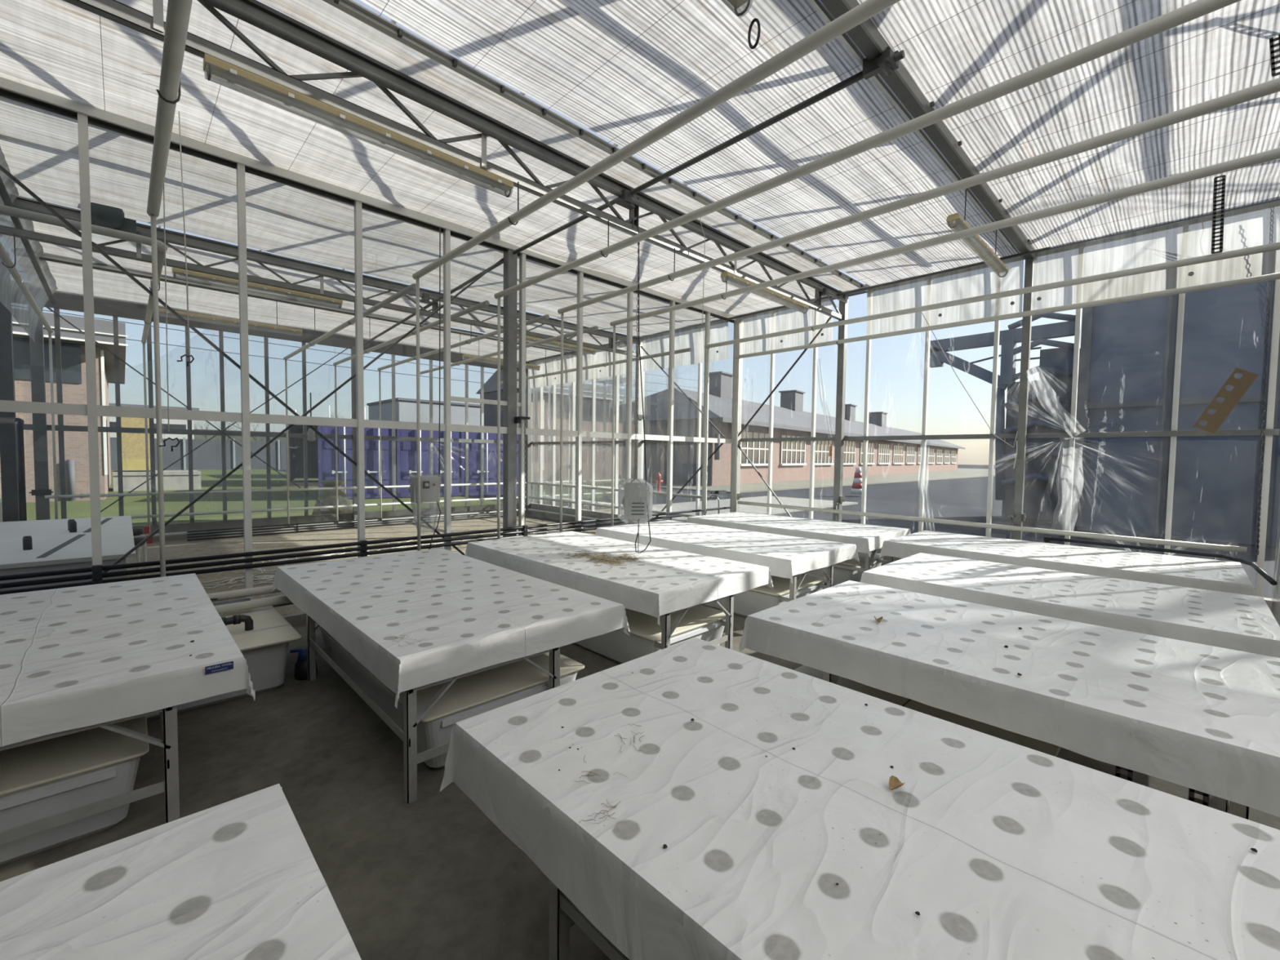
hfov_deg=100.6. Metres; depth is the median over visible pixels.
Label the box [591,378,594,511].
trim
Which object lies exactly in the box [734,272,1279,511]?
metal frame
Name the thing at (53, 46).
ceiling
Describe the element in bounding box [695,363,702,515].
trim
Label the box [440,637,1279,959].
film cover
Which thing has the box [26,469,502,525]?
lawn
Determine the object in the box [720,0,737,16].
diffuser
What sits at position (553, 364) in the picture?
curtain
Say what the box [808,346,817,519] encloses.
trim
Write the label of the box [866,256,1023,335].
wall panel
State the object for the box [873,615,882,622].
dead leaf
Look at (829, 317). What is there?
brace
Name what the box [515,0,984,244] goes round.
wire
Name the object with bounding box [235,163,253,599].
trim
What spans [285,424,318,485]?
shipping container
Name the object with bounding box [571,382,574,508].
trim
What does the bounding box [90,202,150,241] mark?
motor
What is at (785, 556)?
film cover
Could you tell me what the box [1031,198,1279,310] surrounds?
wall panel
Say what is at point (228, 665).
label
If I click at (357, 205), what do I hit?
trim
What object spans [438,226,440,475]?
power cable
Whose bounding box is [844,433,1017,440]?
trim
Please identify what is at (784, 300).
lamp
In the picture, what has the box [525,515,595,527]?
hose
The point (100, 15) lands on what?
wire
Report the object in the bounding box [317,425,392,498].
shipping container
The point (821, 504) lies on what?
pavement
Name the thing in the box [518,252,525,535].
trim
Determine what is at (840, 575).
tub
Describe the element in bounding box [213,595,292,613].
metal frame
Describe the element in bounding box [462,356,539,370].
diffuser
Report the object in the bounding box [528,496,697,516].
metal frame
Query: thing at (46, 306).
brace
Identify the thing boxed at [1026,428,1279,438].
trim
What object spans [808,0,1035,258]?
beam
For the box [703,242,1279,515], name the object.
metal frame
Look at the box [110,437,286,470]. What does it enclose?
shipping container
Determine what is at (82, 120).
metal post
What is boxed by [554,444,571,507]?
window
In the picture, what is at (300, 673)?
pump
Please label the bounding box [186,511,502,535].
hose
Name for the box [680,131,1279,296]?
wire
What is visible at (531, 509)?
metal frame
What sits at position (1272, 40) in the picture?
coiled cable
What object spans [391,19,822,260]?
roof frame
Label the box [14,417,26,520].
downpipe
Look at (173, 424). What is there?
white hall
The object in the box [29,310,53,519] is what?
steel column
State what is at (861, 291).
trim
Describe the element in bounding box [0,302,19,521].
steel column
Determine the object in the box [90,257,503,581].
brace
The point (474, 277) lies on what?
bar
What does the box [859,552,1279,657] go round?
film cover
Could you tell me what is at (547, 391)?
window
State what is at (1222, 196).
spring
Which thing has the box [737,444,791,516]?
brace
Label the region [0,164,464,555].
brace
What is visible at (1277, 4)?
wire
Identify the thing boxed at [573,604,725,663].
tub
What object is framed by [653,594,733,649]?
table
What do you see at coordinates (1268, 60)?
wire
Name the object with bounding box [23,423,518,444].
trim
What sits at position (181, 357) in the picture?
wire hook
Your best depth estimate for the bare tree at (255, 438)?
68.03 m
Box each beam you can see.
[0,76,738,320]
[0,400,732,443]
[39,253,576,354]
[322,0,869,292]
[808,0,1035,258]
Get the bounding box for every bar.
[0,176,55,303]
[363,259,503,346]
[512,49,905,254]
[526,342,616,362]
[726,246,1050,319]
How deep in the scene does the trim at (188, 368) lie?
9.83 m
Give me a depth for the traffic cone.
25.12 m
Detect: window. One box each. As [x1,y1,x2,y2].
[530,444,539,503]
[531,386,539,442]
[541,444,551,505]
[542,385,552,441]
[554,382,572,441]
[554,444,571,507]
[573,379,591,441]
[573,443,591,511]
[593,443,614,513]
[594,375,615,440]
[616,443,623,515]
[617,343,634,440]
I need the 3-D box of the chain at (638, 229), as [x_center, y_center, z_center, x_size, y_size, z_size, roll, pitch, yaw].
[-0.028,-1.200,5.100,0.016,2.367,0.016,-2,4,-44]
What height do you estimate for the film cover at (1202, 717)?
0.239 m
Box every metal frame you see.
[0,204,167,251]
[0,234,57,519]
[0,506,731,581]
[0,514,682,588]
[0,519,665,595]
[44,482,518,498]
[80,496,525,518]
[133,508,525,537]
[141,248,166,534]
[146,0,192,577]
[207,585,280,601]
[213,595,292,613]
[213,598,293,607]
[283,283,415,526]
[333,300,489,523]
[377,314,549,519]
[412,0,901,551]
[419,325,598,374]
[493,0,1241,539]
[500,347,691,384]
[528,481,717,499]
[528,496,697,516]
[528,508,624,524]
[557,77,1279,532]
[609,147,1279,526]
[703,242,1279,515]
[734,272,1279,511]
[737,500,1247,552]
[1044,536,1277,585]
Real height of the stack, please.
3.200 m
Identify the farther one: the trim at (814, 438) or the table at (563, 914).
the trim at (814, 438)
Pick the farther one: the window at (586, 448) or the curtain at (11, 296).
the window at (586, 448)
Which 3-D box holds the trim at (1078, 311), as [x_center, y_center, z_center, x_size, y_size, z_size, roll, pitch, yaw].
[5.200,-0.842,6.370,0.070,3.950,0.044,-2,4,-44]
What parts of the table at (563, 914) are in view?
leg, rail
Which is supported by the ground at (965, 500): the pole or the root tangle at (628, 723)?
the pole
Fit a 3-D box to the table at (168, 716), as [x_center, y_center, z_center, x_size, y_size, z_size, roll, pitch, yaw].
[-3.132,1.140,2.813,1.356,0.688,2.276,-2,4,-44]
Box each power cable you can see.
[429,502,440,549]
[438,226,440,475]
[635,242,651,553]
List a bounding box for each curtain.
[0,146,57,342]
[528,341,633,388]
[641,319,728,371]
[737,297,832,355]
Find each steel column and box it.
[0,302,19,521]
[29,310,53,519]
[350,346,357,527]
[502,248,517,537]
[525,368,531,514]
[633,337,644,523]
[730,319,742,512]
[832,293,848,521]
[1013,257,1033,540]
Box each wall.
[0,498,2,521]
[530,502,1271,609]
[1071,280,1279,546]
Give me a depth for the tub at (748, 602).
5.43 m
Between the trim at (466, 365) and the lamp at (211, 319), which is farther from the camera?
the trim at (466, 365)
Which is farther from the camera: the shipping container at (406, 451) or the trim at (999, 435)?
the shipping container at (406, 451)
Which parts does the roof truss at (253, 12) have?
joint plate, joint plate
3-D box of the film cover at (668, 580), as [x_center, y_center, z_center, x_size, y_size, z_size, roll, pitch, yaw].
[-0.361,0.814,5.162,1.469,0.220,2.922,-2,4,-44]
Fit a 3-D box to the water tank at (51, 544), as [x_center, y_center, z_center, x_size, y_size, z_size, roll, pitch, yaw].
[-6.000,0.886,5.559,1.345,0.875,3.650,-2,4,-44]
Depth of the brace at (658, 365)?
10.47 m
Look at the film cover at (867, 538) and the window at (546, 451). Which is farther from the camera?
the window at (546, 451)
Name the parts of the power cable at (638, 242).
drip cord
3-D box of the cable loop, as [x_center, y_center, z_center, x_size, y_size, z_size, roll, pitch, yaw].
[0.536,-2.097,2.497,0.012,0.135,0.070,-2,4,-44]
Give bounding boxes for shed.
[475,369,519,427]
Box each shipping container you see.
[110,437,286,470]
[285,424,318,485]
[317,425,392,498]
[395,429,464,497]
[464,431,525,495]
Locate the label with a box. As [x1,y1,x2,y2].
[204,661,233,674]
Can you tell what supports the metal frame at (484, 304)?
hanging from the roof truss at (21, 202)
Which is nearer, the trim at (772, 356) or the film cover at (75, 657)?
the film cover at (75, 657)
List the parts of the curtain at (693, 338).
cord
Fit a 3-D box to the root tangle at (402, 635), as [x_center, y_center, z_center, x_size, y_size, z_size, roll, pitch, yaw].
[-1.182,0.806,2.669,0.178,0.007,0.129,2,3,26]
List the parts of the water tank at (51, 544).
lid, valve handle, valve handle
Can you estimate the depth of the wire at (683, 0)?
3.49 m
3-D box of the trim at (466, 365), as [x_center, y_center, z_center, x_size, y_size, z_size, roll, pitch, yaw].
[-4.446,-1.220,13.635,0.060,3.800,0.060,-2,4,-44]
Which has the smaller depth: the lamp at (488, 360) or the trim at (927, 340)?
the trim at (927, 340)
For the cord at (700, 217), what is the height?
1.341 m
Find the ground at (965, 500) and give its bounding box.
[276,464,1275,598]
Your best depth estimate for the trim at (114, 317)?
9.16 m
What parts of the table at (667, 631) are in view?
rail, leg, rail, rail, rail, leg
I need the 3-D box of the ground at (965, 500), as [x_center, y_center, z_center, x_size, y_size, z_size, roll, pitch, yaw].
[22.677,-2.473,105.752,340.000,0.375,280.000,-2,4,-44]
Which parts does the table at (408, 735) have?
leg, rail, rail, leg, rail, rail, leg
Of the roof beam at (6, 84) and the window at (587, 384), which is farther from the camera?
the window at (587, 384)
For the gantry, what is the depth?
15.65 m
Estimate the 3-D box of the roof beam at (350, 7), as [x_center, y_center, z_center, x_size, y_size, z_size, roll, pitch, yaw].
[0.122,-2.716,4.712,9.300,0.042,0.080,-2,4,-44]
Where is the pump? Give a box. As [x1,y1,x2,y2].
[289,648,317,679]
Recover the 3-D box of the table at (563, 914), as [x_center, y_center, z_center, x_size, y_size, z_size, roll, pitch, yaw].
[0.603,1.246,1.539,1.291,0.688,2.236,-2,4,-44]
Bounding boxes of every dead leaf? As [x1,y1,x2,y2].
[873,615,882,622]
[888,775,904,790]
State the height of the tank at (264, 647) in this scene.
0.382 m
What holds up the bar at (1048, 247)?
attached to the roof truss at (253, 12)
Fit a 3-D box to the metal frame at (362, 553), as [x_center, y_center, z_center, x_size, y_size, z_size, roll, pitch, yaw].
[-2.238,0.731,5.935,7.370,0.050,0.046,-2,4,-44]
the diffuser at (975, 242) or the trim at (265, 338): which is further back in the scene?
the trim at (265, 338)
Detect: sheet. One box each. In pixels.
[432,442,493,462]
[1270,496,1279,626]
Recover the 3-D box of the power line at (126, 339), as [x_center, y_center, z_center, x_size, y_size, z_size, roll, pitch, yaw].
[-16.936,-9.191,45.841,90.001,0.930,0.044,-2,4,-44]
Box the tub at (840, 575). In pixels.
[806,551,884,586]
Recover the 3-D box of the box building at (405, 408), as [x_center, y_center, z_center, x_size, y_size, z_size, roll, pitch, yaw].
[-14.984,-2.903,39.723,8.200,5.350,6.200,-2,4,-44]
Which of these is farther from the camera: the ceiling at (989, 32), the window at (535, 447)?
the window at (535, 447)
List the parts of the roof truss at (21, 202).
joint plate, joint plate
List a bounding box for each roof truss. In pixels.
[0,195,640,356]
[62,0,848,320]
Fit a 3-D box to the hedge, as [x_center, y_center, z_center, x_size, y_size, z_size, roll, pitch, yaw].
[-56.849,-4.928,79.864,90.000,4.700,2.000,-2,4,-44]
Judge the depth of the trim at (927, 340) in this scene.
7.54 m
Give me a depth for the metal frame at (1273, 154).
4.24 m
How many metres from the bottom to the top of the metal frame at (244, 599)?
0.203 m
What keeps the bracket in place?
attached to the steel column at (510, 260)
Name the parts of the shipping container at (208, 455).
post, post, post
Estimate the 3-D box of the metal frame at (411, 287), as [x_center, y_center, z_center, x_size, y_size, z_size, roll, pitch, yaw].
[-4.801,-0.896,8.300,0.096,3.980,6.550,-2,4,-44]
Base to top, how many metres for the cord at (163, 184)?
2.471 m
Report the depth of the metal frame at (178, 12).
3.18 m
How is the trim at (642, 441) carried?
attached to the steel column at (639, 411)
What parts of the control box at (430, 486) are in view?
casing, dial plate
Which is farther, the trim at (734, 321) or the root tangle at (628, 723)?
the trim at (734, 321)
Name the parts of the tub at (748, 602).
lid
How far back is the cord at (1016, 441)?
6.63 m
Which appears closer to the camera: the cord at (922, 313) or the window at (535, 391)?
the cord at (922, 313)
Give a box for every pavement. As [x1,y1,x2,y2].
[622,468,995,493]
[646,496,857,522]
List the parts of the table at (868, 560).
rail, leg, rail, leg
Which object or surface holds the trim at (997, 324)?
attached to the wall at (595, 514)
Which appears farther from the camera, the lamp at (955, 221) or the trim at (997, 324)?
the trim at (997, 324)
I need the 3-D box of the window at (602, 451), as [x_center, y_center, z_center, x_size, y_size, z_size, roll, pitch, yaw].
[-0.842,-0.061,12.621,0.001,1.670,0.850,-2,4,-44]
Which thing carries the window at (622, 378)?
attached to the trim at (632, 441)
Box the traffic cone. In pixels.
[850,467,862,493]
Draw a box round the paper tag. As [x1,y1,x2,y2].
[828,444,832,456]
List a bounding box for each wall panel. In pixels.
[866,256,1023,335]
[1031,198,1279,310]
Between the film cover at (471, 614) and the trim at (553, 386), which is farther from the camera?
the trim at (553, 386)
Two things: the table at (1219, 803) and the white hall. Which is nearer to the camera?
the table at (1219, 803)
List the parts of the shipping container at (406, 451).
door, door handle, lock rod, door, lock rod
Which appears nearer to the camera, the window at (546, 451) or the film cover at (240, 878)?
the film cover at (240, 878)
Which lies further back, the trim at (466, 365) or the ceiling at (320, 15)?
the trim at (466, 365)
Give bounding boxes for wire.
[99,15,105,111]
[204,19,238,142]
[287,0,389,171]
[357,0,536,194]
[420,0,684,211]
[471,10,817,229]
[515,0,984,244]
[555,0,1136,257]
[591,4,1279,269]
[622,59,1269,279]
[651,97,1279,288]
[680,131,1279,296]
[699,159,1279,305]
[722,183,1277,311]
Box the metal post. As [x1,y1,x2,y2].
[77,112,102,571]
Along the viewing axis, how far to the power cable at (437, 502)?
5.84 m
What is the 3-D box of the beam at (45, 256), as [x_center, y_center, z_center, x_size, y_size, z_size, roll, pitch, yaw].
[-4.729,-3.020,9.924,9.020,0.080,0.110,-2,4,-44]
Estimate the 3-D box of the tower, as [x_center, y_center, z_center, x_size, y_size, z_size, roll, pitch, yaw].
[11.951,-1.819,15.890,2.640,5.828,1.862,-2,4,-44]
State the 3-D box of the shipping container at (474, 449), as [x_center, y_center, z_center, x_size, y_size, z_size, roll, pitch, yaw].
[-7.330,-0.903,24.157,2.440,2.750,6.129,-1,3,-31]
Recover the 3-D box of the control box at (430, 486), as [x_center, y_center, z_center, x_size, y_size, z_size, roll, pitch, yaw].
[-2.344,0.260,5.807,0.342,0.640,0.169,-2,4,-44]
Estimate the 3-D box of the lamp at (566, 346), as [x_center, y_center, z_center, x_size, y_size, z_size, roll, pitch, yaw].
[-1.556,-2.533,9.975,1.820,0.114,0.112,-2,4,-44]
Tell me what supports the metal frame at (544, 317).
hanging from the roof truss at (21, 202)
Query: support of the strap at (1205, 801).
hanging from the table at (1219, 803)
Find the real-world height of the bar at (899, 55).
0.064 m
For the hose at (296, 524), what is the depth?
11.08 m
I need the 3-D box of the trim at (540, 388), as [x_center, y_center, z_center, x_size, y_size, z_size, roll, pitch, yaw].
[-2.697,-1.310,14.480,0.070,3.950,0.044,-2,4,-44]
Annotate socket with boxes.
[306,392,315,441]
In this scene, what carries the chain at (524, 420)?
hanging from the bracket
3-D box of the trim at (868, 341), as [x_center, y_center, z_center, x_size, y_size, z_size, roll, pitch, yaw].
[3.472,-0.945,8.145,0.070,3.950,0.044,-2,4,-44]
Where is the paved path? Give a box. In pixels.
[132,502,525,542]
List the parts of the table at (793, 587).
rail, leg, rail, rail, leg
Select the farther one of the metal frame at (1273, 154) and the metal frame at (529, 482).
the metal frame at (529, 482)
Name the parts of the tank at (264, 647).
lid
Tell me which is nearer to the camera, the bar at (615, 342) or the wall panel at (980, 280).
the wall panel at (980, 280)
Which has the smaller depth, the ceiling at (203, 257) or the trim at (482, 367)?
the ceiling at (203, 257)
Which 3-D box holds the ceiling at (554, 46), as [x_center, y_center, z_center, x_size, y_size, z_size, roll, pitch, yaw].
[0.785,-2.722,4.016,9.280,0.046,1.860,-2,4,-44]
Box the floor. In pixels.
[0,514,1279,959]
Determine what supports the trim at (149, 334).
attached to the paved path
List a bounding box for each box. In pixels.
[408,474,441,533]
[617,477,653,524]
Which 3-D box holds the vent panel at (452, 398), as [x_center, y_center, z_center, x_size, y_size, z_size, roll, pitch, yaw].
[-1.831,-0.804,6.343,0.910,0.310,0.040,-2,4,-44]
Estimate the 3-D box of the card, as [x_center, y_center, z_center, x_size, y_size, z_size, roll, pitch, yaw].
[5.911,-0.799,5.372,0.004,0.658,0.430,-2,4,-44]
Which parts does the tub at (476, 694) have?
lid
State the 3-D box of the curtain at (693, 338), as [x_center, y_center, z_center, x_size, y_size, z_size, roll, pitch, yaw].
[0.838,-2.642,10.546,0.076,0.737,2.250,-2,4,-45]
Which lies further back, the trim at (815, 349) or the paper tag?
the trim at (815, 349)
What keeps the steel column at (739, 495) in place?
on the floor
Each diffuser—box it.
[159,312,299,336]
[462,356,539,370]
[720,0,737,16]
[946,217,1004,276]
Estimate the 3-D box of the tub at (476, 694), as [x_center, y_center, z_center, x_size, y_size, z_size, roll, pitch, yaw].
[-1.421,1.297,3.706,1.020,0.340,2.070,-2,4,-44]
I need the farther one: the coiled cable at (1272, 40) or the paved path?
the paved path
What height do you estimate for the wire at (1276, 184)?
0.003 m
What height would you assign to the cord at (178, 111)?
1.812 m
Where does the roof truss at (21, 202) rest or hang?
attached to the steel column at (639, 411)
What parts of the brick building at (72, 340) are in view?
corner trim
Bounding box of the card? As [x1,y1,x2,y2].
[1192,367,1258,433]
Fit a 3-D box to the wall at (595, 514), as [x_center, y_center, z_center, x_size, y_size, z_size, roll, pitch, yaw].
[3.423,1.175,8.290,0.150,0.300,19.000,-2,4,-44]
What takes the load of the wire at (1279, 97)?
attached to the roof truss at (253, 12)
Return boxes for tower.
[995,312,1079,521]
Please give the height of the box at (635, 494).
0.449 m
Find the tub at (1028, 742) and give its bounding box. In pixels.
[794,665,1061,756]
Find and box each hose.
[186,509,502,533]
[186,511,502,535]
[186,513,502,537]
[186,515,502,541]
[516,515,591,527]
[524,515,601,526]
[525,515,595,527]
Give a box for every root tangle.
[200,524,587,589]
[391,635,425,646]
[560,549,649,568]
[576,723,644,823]
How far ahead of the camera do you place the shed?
31.13 m
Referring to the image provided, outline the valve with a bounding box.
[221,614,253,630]
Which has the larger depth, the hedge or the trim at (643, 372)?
the hedge
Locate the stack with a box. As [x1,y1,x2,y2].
[112,417,200,491]
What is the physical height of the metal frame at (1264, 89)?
3.680 m
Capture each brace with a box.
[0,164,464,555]
[44,304,351,524]
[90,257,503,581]
[100,346,350,512]
[640,346,724,437]
[655,443,723,516]
[737,316,831,436]
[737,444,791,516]
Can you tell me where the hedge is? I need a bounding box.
[194,429,285,441]
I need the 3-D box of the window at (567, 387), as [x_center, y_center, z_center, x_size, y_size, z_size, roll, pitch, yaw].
[-1.967,-2.102,13.714,0.001,2.280,0.850,-2,4,-44]
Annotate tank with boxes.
[0,515,152,591]
[146,605,302,720]
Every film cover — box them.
[0,573,255,746]
[0,783,361,959]
[270,547,631,708]
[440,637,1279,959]
[464,531,774,625]
[595,520,859,582]
[686,511,911,556]
[738,580,1279,817]
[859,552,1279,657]
[879,530,1255,595]
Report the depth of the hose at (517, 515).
13.16 m
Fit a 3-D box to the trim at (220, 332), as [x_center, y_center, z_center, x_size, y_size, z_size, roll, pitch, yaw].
[-7.995,-1.112,10.186,0.060,3.800,0.060,-2,4,-44]
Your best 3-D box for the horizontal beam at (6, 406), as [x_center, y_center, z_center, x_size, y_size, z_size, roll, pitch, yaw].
[-1.599,-0.611,6.585,9.350,0.080,0.052,-2,4,-44]
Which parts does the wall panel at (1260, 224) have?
cord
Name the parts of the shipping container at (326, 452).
door, door handle, lock rod, door handle, door, lock rod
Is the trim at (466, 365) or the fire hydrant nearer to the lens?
the trim at (466, 365)
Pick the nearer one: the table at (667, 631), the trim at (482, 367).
the table at (667, 631)
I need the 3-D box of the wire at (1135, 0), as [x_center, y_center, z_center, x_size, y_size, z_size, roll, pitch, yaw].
[1.121,-2.713,4.532,0.003,0.003,6.350,-2,4,-44]
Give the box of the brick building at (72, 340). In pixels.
[0,311,128,502]
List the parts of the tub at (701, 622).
lid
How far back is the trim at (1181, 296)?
5.74 m
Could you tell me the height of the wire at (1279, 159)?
0.003 m
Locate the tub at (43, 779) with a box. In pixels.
[0,715,149,866]
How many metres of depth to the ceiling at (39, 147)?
5.79 m
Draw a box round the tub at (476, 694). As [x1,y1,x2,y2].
[315,622,584,768]
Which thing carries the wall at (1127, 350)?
on the ground at (965, 500)
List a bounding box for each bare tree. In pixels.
[193,421,237,439]
[220,422,264,440]
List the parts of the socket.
cord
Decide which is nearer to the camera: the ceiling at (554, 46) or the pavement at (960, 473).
the ceiling at (554, 46)
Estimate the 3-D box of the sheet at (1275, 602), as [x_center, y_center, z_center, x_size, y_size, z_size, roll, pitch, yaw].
[4.459,-0.545,3.432,4.800,4.100,0.049,-2,4,-44]
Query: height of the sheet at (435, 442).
1.630 m
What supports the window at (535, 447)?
in the wall at (595, 514)
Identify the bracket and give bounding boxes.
[514,416,529,423]
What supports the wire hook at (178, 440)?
hanging from the cord at (163, 184)
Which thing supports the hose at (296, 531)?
on the floor
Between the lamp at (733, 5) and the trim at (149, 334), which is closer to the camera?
the lamp at (733, 5)
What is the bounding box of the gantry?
[928,320,1075,390]
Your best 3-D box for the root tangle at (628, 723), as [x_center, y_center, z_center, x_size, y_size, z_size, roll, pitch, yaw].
[-0.099,0.868,1.614,0.169,0.008,0.523,1,3,11]
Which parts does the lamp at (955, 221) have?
rod, rod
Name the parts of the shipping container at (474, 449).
door, lock rod, door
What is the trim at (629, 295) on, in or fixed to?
on the floor
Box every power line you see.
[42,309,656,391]
[125,338,634,398]
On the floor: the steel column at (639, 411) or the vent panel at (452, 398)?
the steel column at (639, 411)
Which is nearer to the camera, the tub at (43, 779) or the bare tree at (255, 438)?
the tub at (43, 779)
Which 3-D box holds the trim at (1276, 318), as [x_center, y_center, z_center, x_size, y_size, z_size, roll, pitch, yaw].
[6.267,-0.779,5.274,0.070,3.950,0.044,-2,4,-44]
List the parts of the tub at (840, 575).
lid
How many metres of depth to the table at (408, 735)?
2.62 m
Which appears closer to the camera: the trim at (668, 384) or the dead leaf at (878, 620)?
the dead leaf at (878, 620)
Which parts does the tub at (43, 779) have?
lid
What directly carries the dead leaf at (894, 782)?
on the film cover at (1002, 849)
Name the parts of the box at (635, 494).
casing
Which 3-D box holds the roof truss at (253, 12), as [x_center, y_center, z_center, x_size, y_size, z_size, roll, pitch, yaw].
[-0.121,-2.570,5.010,9.360,0.398,0.165,-2,4,-44]
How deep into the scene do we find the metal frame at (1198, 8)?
2.93 m
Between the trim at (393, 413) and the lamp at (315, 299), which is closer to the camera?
the lamp at (315, 299)
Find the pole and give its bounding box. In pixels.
[364,407,365,419]
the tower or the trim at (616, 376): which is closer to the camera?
the trim at (616, 376)
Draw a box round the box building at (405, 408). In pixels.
[366,397,479,425]
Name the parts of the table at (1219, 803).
leg, leg, rail, leg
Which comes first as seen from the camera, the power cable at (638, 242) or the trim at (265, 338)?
the power cable at (638, 242)
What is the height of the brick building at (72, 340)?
5.850 m
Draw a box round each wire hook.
[159,437,180,451]
[177,354,194,366]
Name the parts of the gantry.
cable arm, post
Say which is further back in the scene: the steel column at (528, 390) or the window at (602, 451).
the steel column at (528, 390)
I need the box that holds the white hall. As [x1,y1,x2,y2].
[108,403,199,439]
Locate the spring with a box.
[1210,174,1226,253]
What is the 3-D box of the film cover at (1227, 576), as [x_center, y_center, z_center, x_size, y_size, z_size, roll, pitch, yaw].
[4.324,0.853,5.667,1.469,0.218,2.912,-2,4,-44]
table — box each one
[0,705,179,844]
[306,613,559,804]
[548,880,628,959]
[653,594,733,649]
[779,564,833,601]
[822,671,1248,819]
[833,547,894,571]
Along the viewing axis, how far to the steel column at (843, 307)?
8.28 m
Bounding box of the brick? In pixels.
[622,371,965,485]
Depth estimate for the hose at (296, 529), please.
11.06 m
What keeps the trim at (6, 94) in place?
attached to the steel column at (510, 260)
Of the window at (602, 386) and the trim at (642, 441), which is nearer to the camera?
the trim at (642, 441)
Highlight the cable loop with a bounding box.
[747,17,760,48]
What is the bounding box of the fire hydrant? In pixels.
[653,472,662,492]
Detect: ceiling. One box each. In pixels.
[0,0,827,315]
[0,96,720,337]
[31,220,621,346]
[46,260,564,361]
[259,0,860,292]
[360,0,1022,286]
[857,0,1279,250]
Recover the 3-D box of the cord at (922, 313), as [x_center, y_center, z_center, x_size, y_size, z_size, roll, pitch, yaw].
[4.308,-1.365,7.005,0.009,1.882,1.173,-2,4,-44]
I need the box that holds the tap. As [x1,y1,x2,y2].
[707,489,725,513]
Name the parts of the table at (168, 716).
rail, rail, rail, leg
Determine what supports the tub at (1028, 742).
on the floor
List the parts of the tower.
railing, railing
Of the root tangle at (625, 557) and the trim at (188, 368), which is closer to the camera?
the root tangle at (625, 557)
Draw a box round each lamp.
[158,293,302,336]
[172,266,342,308]
[203,53,513,197]
[462,340,540,370]
[516,333,596,355]
[720,0,750,16]
[720,271,808,313]
[946,189,1008,277]
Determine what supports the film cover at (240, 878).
on the table
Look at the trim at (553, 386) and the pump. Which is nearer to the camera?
the pump
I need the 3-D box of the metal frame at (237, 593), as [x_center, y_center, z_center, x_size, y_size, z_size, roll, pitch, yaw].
[-2.978,0.909,4.528,1.800,0.065,0.068,-2,4,-44]
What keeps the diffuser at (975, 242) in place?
attached to the lamp at (955, 221)
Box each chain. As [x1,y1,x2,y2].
[524,419,525,531]
[634,229,639,477]
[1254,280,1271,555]
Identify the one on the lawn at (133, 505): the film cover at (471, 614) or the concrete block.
the concrete block
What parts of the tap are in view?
spout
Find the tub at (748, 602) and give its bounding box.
[702,574,826,617]
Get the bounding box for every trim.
[0,88,734,323]
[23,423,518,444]
[44,290,528,372]
[53,307,66,519]
[112,315,124,515]
[146,324,156,524]
[185,325,194,523]
[218,329,226,520]
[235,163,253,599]
[263,336,271,518]
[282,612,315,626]
[302,342,308,515]
[354,200,364,557]
[391,354,395,511]
[429,359,433,508]
[443,228,451,551]
[465,364,468,506]
[480,366,484,505]
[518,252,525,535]
[531,440,634,444]
[538,386,542,504]
[551,385,555,506]
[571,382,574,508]
[575,271,583,533]
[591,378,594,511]
[613,375,617,514]
[624,286,633,524]
[632,200,1279,337]
[640,354,644,479]
[641,438,731,443]
[666,300,675,520]
[666,384,668,515]
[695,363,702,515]
[701,311,710,515]
[729,320,734,512]
[741,436,835,441]
[766,353,775,514]
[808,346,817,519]
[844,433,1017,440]
[860,339,871,524]
[918,330,930,532]
[985,320,999,537]
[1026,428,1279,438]
[1064,308,1081,545]
[1164,293,1185,555]
[1254,279,1279,596]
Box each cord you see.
[163,183,168,431]
[177,111,190,359]
[699,217,705,324]
[921,312,1017,447]
[1013,440,1017,468]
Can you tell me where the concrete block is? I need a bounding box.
[311,480,352,515]
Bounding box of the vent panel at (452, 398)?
[450,395,520,406]
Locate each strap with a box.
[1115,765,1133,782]
[1187,787,1209,806]
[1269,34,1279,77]
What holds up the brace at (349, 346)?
attached to the steel column at (37, 385)
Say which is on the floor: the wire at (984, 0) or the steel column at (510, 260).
the steel column at (510, 260)

